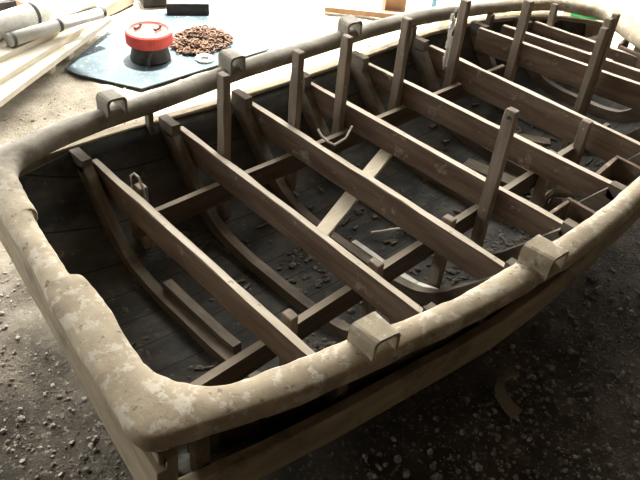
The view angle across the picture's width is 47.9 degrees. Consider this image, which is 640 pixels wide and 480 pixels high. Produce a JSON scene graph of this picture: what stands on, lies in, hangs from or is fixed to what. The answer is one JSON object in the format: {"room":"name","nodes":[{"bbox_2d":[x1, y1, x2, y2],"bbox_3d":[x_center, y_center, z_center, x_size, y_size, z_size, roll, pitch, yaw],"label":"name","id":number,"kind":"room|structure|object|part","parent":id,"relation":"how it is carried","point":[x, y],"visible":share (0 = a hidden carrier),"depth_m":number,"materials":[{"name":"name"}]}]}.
{"room":"shipyard hall","nodes":[
{"label":"shipyard hall","id":0,"kind":"room"},
{"bbox_2d":[0,0,639,479],"bbox_3d":[-0.651,-1.319,4.445,13.150,0.028,12.950,-28,49,-35],"label":"ground","id":1,"kind":"structure","parent":0,"point":[278,24],"depth_m":2.32,"materials":[{"name":"grey concrete"}]},
{"bbox_2d":[0,0,16,10],"bbox_3d":[-1.793,-1.306,4.075,0.191,0.237,0.096,-28,49,-35],"label":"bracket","id":2,"kind":"object","parent":1,"relation":"on","point":[4,4],"visible":0.4,"depth_m":4.05,"materials":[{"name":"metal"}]},
{"bbox_2d":[16,0,33,5],"bbox_3d":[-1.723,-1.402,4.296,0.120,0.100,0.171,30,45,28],"label":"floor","id":3,"kind":"structure","parent":1,"relation":"on","point":[19,2],"depth_m":4.21,"materials":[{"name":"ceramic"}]},
{"bbox_2d":[45,66,55,74],"bbox_3d":[-1.543,-0.942,3.790,0.300,0.076,0.055,13,39,8],"label":"bearer","id":4,"kind":"object","parent":1,"relation":"on","point":[52,70],"visible":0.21,"depth_m":3.77,"materials":[{"name":"beige wood"}]},
{"bbox_2d":[65,52,73,59],"bbox_3d":[-1.496,-1.054,3.936,0.300,0.076,0.055,13,39,8],"label":"bearer","id":5,"kind":"object","parent":1,"relation":"on","point":[71,55],"visible":0.18,"depth_m":3.92,"materials":[{"name":"beige wood"}]},
{"bbox_2d":[0,16,111,106],"bbox_3d":[-1.495,-0.761,3.483,0.152,0.032,1.800,13,39,8],"label":"board","id":6,"kind":"object","parent":5,"relation":"on","point":[9,89],"visible":0.53,"depth_m":3.62,"materials":[{"name":"beige wood"}]},
{"bbox_2d":[0,19,100,84],"bbox_3d":[-1.569,-0.824,3.503,0.171,0.032,1.579,15,39,11],"label":"board","id":7,"kind":"object","parent":6,"relation":"on","point":[11,67],"visible":0.46,"depth_m":3.66,"materials":[{"name":"beige wood"}]},
{"bbox_2d":[0,3,109,62],"bbox_3d":[-1.688,-0.978,3.632,0.341,0.032,1.546,20,41,17],"label":"board","id":8,"kind":"object","parent":7,"relation":"on","point":[6,52],"visible":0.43,"depth_m":3.65,"materials":[{"name":"beige wood"}]},
{"bbox_2d":[0,0,101,39],"bbox_3d":[-1.600,-1.103,3.671,0.129,0.129,1.182,25,42,23],"label":"roll","id":9,"kind":"object","parent":8,"relation":"on","point":[35,12],"visible":0.84,"depth_m":3.75,"materials":[{"name":"white paper"}]},
{"bbox_2d":[4,6,106,46],"bbox_3d":[-1.372,-1.125,3.774,0.073,0.073,0.586,29,44,26],"label":"tube","id":10,"kind":"object","parent":8,"relation":"on","point":[14,38],"visible":1,"depth_m":3.72,"materials":[{"name":"white plastic"}]},
{"bbox_2d":[101,0,134,15],"bbox_3d":[-1.279,-1.464,4.470,0.070,0.070,0.323,19,40,16],"label":"timber","id":11,"kind":"object","parent":1,"relation":"on","point":[115,5],"visible":0.46,"depth_m":4.44,"materials":[{"name":"beige wood"}]},
{"bbox_2d":[140,0,165,7],"bbox_3d":[-1.056,-1.596,4.624,0.193,0.140,0.160,-11,41,-20],"label":"box","id":12,"kind":"object","parent":1,"relation":"on","point":[146,3],"visible":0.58,"depth_m":4.59,"materials":[{"name":"metal"}]},
{"bbox_2d":[64,10,269,88],"bbox_3d":[-0.915,-1.151,4.170,1.235,0.006,0.870,-28,49,-35],"label":"tarp","id":13,"kind":"object","parent":1,"relation":"on","point":[108,59],"visible":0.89,"depth_m":4.01,"materials":[{"name":"blue plastic"}]},
{"bbox_2d":[125,20,172,67],"bbox_3d":[-0.930,-1.078,3.928,0.252,0.181,0.252,-28,49,-35],"label":"drum","id":14,"kind":"object","parent":13,"relation":"on","point":[149,41],"visible":1,"depth_m":3.88,"materials":[{"name":"plastic"}]},
{"bbox_3d":[-0.927,-1.109,3.903,0.252,0.071,0.252,-28,49,-35],"label":"lid","id":15,"kind":"part","parent":14,"relation":"part of","materials":[{"name":"red paint"}]},
{"bbox_3d":[-0.910,-0.968,3.853,0.022,0.086,0.043,20,41,17],"label":"handle","id":16,"kind":"part","parent":14,"relation":"part of","materials":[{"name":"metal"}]},
{"bbox_2d":[166,0,208,14],"bbox_3d":[-0.826,-1.453,4.498,0.261,0.070,0.070,-3,39,-11],"label":"timber","id":17,"kind":"object","parent":13,"relation":"on","point":[174,7],"visible":1,"depth_m":4.47,"materials":[{"name":"wood"}]},
{"bbox_2d":[170,25,232,55],"bbox_3d":[-0.694,-1.178,4.154,0.320,0.098,0.406,29,44,26],"label":"chain","id":18,"kind":"object","parent":13,"relation":"on","point":[198,32],"visible":0.98,"depth_m":4.11,"materials":[{"name":"brown metal"}]},
{"bbox_2d":[195,54,213,63],"bbox_3d":[-0.643,-1.010,4.012,0.104,0.016,0.104,-28,49,-35],"label":"ring","id":19,"kind":"object","parent":13,"relation":"on","point":[210,59],"visible":1,"depth_m":4.00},
{"bbox_2d":[0,0,639,479],"bbox_3d":[0.451,-0.313,2.694,3.195,0.766,1.536,-28,49,-35],"label":"boat","id":20,"kind":"object","parent":1,"relation":"on","point":[71,215],"visible":0.98,"depth_m":2.37,"materials":[{"name":"paint"}]},
{"bbox_2d":[129,173,146,200],"bbox_3d":[-0.578,-0.156,2.296,0.062,0.132,0.010,20,41,17],"label":"rope loop","id":21,"kind":"object","parent":20,"relation":"on","point":[132,174],"visible":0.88,"depth_m":2.28,"materials":[{"name":"beige fabric"}]},
{"bbox_3d":[-0.584,-0.078,2.375,0.032,0.248,0.044,-28,49,-35],"label":"post","id":22,"kind":"part","parent":20,"relation":"part of","materials":[{"name":"brown wood"}]},
{"bbox_3d":[-0.646,0.129,1.792,0.018,0.032,1.143,-21,46,-30],"label":"transom rail","id":23,"kind":"part","parent":20,"relation":"part of","materials":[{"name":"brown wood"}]},
{"bbox_3d":[-0.331,-0.313,2.479,0.032,0.563,0.044,-28,49,-35],"label":"post","id":24,"kind":"part","parent":20,"relation":"part of","materials":[{"name":"brown wood"}]},
{"bbox_3d":[-0.088,0.298,1.980,0.032,0.266,0.043,-28,49,-35],"label":"post","id":25,"kind":"part","parent":20,"relation":"part of","materials":[{"name":"brown wood"}]},
{"bbox_3d":[-0.096,-0.430,2.670,0.032,0.577,0.043,-28,49,-35],"label":"post","id":26,"kind":"part","parent":20,"relation":"part of","materials":[{"name":"brown wood"}]},
{"bbox_2d":[317,125,352,145],"bbox_3d":[0.060,-0.400,2.760,0.141,0.052,0.077,0,39,-7],"label":"string","id":27,"kind":"object","parent":20,"relation":"hanging from","point":[351,127],"visible":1,"depth_m":2.76,"materials":[{"name":"beige fabric"}]},
{"bbox_3d":[0.078,-0.521,2.808,0.032,0.578,0.044,-28,49,-35],"label":"post","id":28,"kind":"part","parent":20,"relation":"part of","materials":[{"name":"brown wood"}]},
{"bbox_2d":[121,97,602,379],"bbox_3d":[0.325,-0.100,2.634,2.368,0.285,1.036,-28,49,-35],"label":"rubble","id":29,"kind":"object","parent":20,"relation":"in","point":[292,265],"visible":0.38,"depth_m":2.56,"materials":[{"name":"grey stone"}]},
{"bbox_2d":[351,240,384,261],"bbox_3d":[0.205,0.066,2.608,0.023,0.014,0.240,-28,49,-35],"label":"lath","id":30,"kind":"object","parent":20,"relation":"on","point":[356,243],"visible":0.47,"depth_m":2.63,"materials":[{"name":"beige wood"}]},
{"bbox_3d":[0.154,0.178,2.188,0.032,0.298,0.044,-28,49,-35],"label":"post","id":31,"kind":"part","parent":20,"relation":"part of","materials":[{"name":"brown wood"}]},
{"bbox_2d":[371,227,401,233],"bbox_3d":[0.260,-0.038,2.731,0.143,0.009,0.009,-8,41,-17],"label":"stick","id":32,"kind":"object","parent":20,"relation":"on","point":[396,228],"visible":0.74,"depth_m":2.73,"materials":[{"name":"beige wood"}]},
{"bbox_3d":[0.323,-0.649,3.002,0.031,0.571,0.043,-28,49,-35],"label":"post","id":33,"kind":"part","parent":20,"relation":"part of","materials":[{"name":"brown wood"}]},
{"bbox_2d":[400,273,437,288],"bbox_3d":[0.330,0.141,2.472,0.026,0.064,0.271,-28,49,-35],"label":"lath","id":34,"kind":"object","parent":20,"relation":"on","point":[404,275],"visible":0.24,"depth_m":2.48,"materials":[{"name":"beige wood"}]},
{"bbox_3d":[0.401,0.051,2.392,0.032,0.315,0.044,-28,49,-35],"label":"post","id":35,"kind":"part","parent":20,"relation":"part of","materials":[{"name":"brown wood"}]},
{"bbox_3d":[0.595,-0.797,3.213,0.032,0.558,0.044,-28,49,-35],"label":"post","id":36,"kind":"part","parent":20,"relation":"part of","materials":[{"name":"brown wood"}]},
{"bbox_3d":[0.575,-0.161,2.430,0.032,0.628,0.044,-28,49,-35],"label":"post","id":37,"kind":"part","parent":20,"relation":"part of","materials":[{"name":"brown wood"}]},
{"bbox_2d":[463,158,529,194],"bbox_3d":[0.759,-0.276,3.092,0.306,0.018,0.072,28,44,26],"label":"board","id":38,"kind":"object","parent":20,"relation":"on","point":[476,166],"visible":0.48,"depth_m":3.11,"materials":[{"name":"brown wood"}]},
{"bbox_3d":[0.905,-0.856,3.357,0.032,0.533,0.044,-28,49,-35],"label":"post","id":39,"kind":"part","parent":20,"relation":"part of","materials":[{"name":"brown wood"}]},
{"bbox_2d":[515,133,550,145],"bbox_3d":[0.935,-0.475,3.357,0.273,0.018,0.061,10,39,6],"label":"board","id":40,"kind":"object","parent":20,"relation":"on","point":[538,140],"visible":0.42,"depth_m":3.34,"materials":[{"name":"brown wood"}]},
{"bbox_3d":[0.851,-0.205,2.770,0.031,0.315,0.043,-28,49,-35],"label":"post","id":41,"kind":"part","parent":20,"relation":"part of","materials":[{"name":"brown wood"}]},
{"bbox_3d":[1.115,-0.978,3.548,0.042,0.360,0.100,9,39,4],"label":"post","id":42,"kind":"part","parent":20,"relation":"part of","materials":[{"name":"brown wood"}]},
{"bbox_2d":[541,189,573,211],"bbox_3d":[0.965,-0.146,2.868,0.186,0.112,0.059,3,39,-4],"label":"wood offcut","id":43,"kind":"object","parent":20,"relation":"on","point":[553,203],"visible":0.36,"depth_m":2.84,"materials":[{"name":"brown wood"}]},
{"bbox_3d":[0.802,-0.023,2.525,0.150,0.221,0.018,-28,49,-35],"label":"locker panel","id":44,"kind":"part","parent":20,"relation":"part of","materials":[{"name":"brown wood"}]},
{"bbox_3d":[1.034,-0.332,2.925,0.032,0.351,0.043,-28,49,-35],"label":"post","id":45,"kind":"part","parent":20,"relation":"part of","materials":[{"name":"brown wood"}]},
{"bbox_3d":[0.913,-0.044,2.518,0.018,0.161,0.166,-25,48,-33],"label":"locker panel","id":46,"kind":"part","parent":20,"relation":"part of","materials":[{"name":"brown wood"}]},
{"bbox_3d":[1.146,-0.644,3.129,0.032,0.582,0.032,-28,49,-35],"label":"post","id":47,"kind":"part","parent":20,"relation":"part of","materials":[{"name":"brown wood"}]},
{"bbox_3d":[1.162,-0.672,3.137,0.032,0.612,0.036,-28,49,-35],"label":"post","id":48,"kind":"part","parent":20,"relation":"part of","materials":[{"name":"brown wood"}]},
{"bbox_3d":[1.042,-0.183,2.724,0.018,0.222,0.212,32,45,29],"label":"locker panel","id":49,"kind":"part","parent":20,"relation":"part of","materials":[{"name":"brown wood"}]},
{"bbox_3d":[1.190,-0.685,3.141,0.032,0.624,0.032,-28,49,-35],"label":"post","id":50,"kind":"part","parent":20,"relation":"part of","materials":[{"name":"brown wood"}]},
{"bbox_3d":[1.438,-0.908,3.429,0.018,0.096,0.137,29,44,26],"label":"locker panel","id":51,"kind":"part","parent":20,"relation":"part of","materials":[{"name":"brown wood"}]},
{"bbox_3d":[1.179,-0.209,2.727,0.017,0.162,0.191,-25,48,-33],"label":"locker panel","id":52,"kind":"part","parent":20,"relation":"part of","materials":[{"name":"brown wood"}]},
{"bbox_3d":[1.432,-0.828,3.329,0.017,0.096,0.142,-21,46,-29],"label":"locker panel","id":53,"kind":"part","parent":20,"relation":"part of","materials":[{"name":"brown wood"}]},
{"bbox_2d":[0,32,639,479],"bbox_3d":[0.238,0.076,2.810,3.713,0.037,3.814,-28,49,-35],"label":"pebbles","id":54,"kind":"object","parent":1,"relation":"on","point":[635,423],"visible":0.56,"depth_m":2.25,"materials":[{"name":"stone"}]},
{"bbox_2d":[324,4,404,17],"bbox_3d":[0.324,-1.497,4.741,0.587,0.035,0.050,6,38,0],"label":"board","id":55,"kind":"object","parent":1,"relation":"on","point":[347,10],"visible":0.67,"depth_m":4.72,"materials":[{"name":"brown wood"}]},
{"bbox_2d":[382,0,406,11],"bbox_3d":[0.501,-1.637,4.771,0.140,0.270,0.100,0,39,-8],"label":"block","id":56,"kind":"object","parent":1,"relation":"on","point":[389,5],"visible":0.68,"depth_m":4.78,"materials":[{"name":"brown wood"}]},
{"bbox_2d":[431,0,436,6],"bbox_3d":[0.755,-1.593,4.716,0.034,0.314,0.065,22,41,19],"label":"pole","id":57,"kind":"object","parent":1,"relation":"on","point":[434,2],"visible":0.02,"depth_m":4.73,"materials":[{"name":"blue paint"}]},
{"bbox_2d":[436,20,448,26],"bbox_3d":[0.799,-1.427,4.675,0.060,0.110,0.080,2,39,-5],"label":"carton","id":58,"kind":"object","parent":1,"relation":"on","point":[440,23],"visible":0.2,"depth_m":4.65,"materials":[{"name":"beige cardboard"}]},
{"bbox_2d":[493,13,504,15],"bbox_3d":[1.200,-1.537,4.879,0.090,0.090,0.070,2,39,-5],"label":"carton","id":59,"kind":"object","parent":1,"relation":"on","point":[496,14],"visible":0.06,"depth_m":4.85,"materials":[{"name":"beige cardboard"}]},
{"bbox_2d":[494,371,521,418],"bbox_3d":[0.604,0.492,2.310,0.083,0.017,0.188,9,39,4],"label":"strip","id":60,"kind":"object","parent":1,"relation":"on","point":[511,409],"visible":1,"depth_m":2.29,"materials":[{"name":"brown wood"}]},
{"bbox_2d":[505,11,533,14],"bbox_3d":[1.462,-1.619,5.016,0.422,0.050,0.100,-13,42,-22],"label":"board","id":61,"kind":"object","parent":1,"relation":"on","point":[506,13],"visible":0.13,"depth_m":4.93,"materials":[{"name":"beige wood"}]},
{"bbox_2d":[560,11,601,20],"bbox_3d":[1.853,-1.573,4.993,0.355,0.084,0.091,5,39,-2],"label":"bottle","id":62,"kind":"object","parent":1,"relation":"on","point":[562,13],"visible":0.18,"depth_m":4.97,"materials":[{"name":"green plastic"}]}
]}

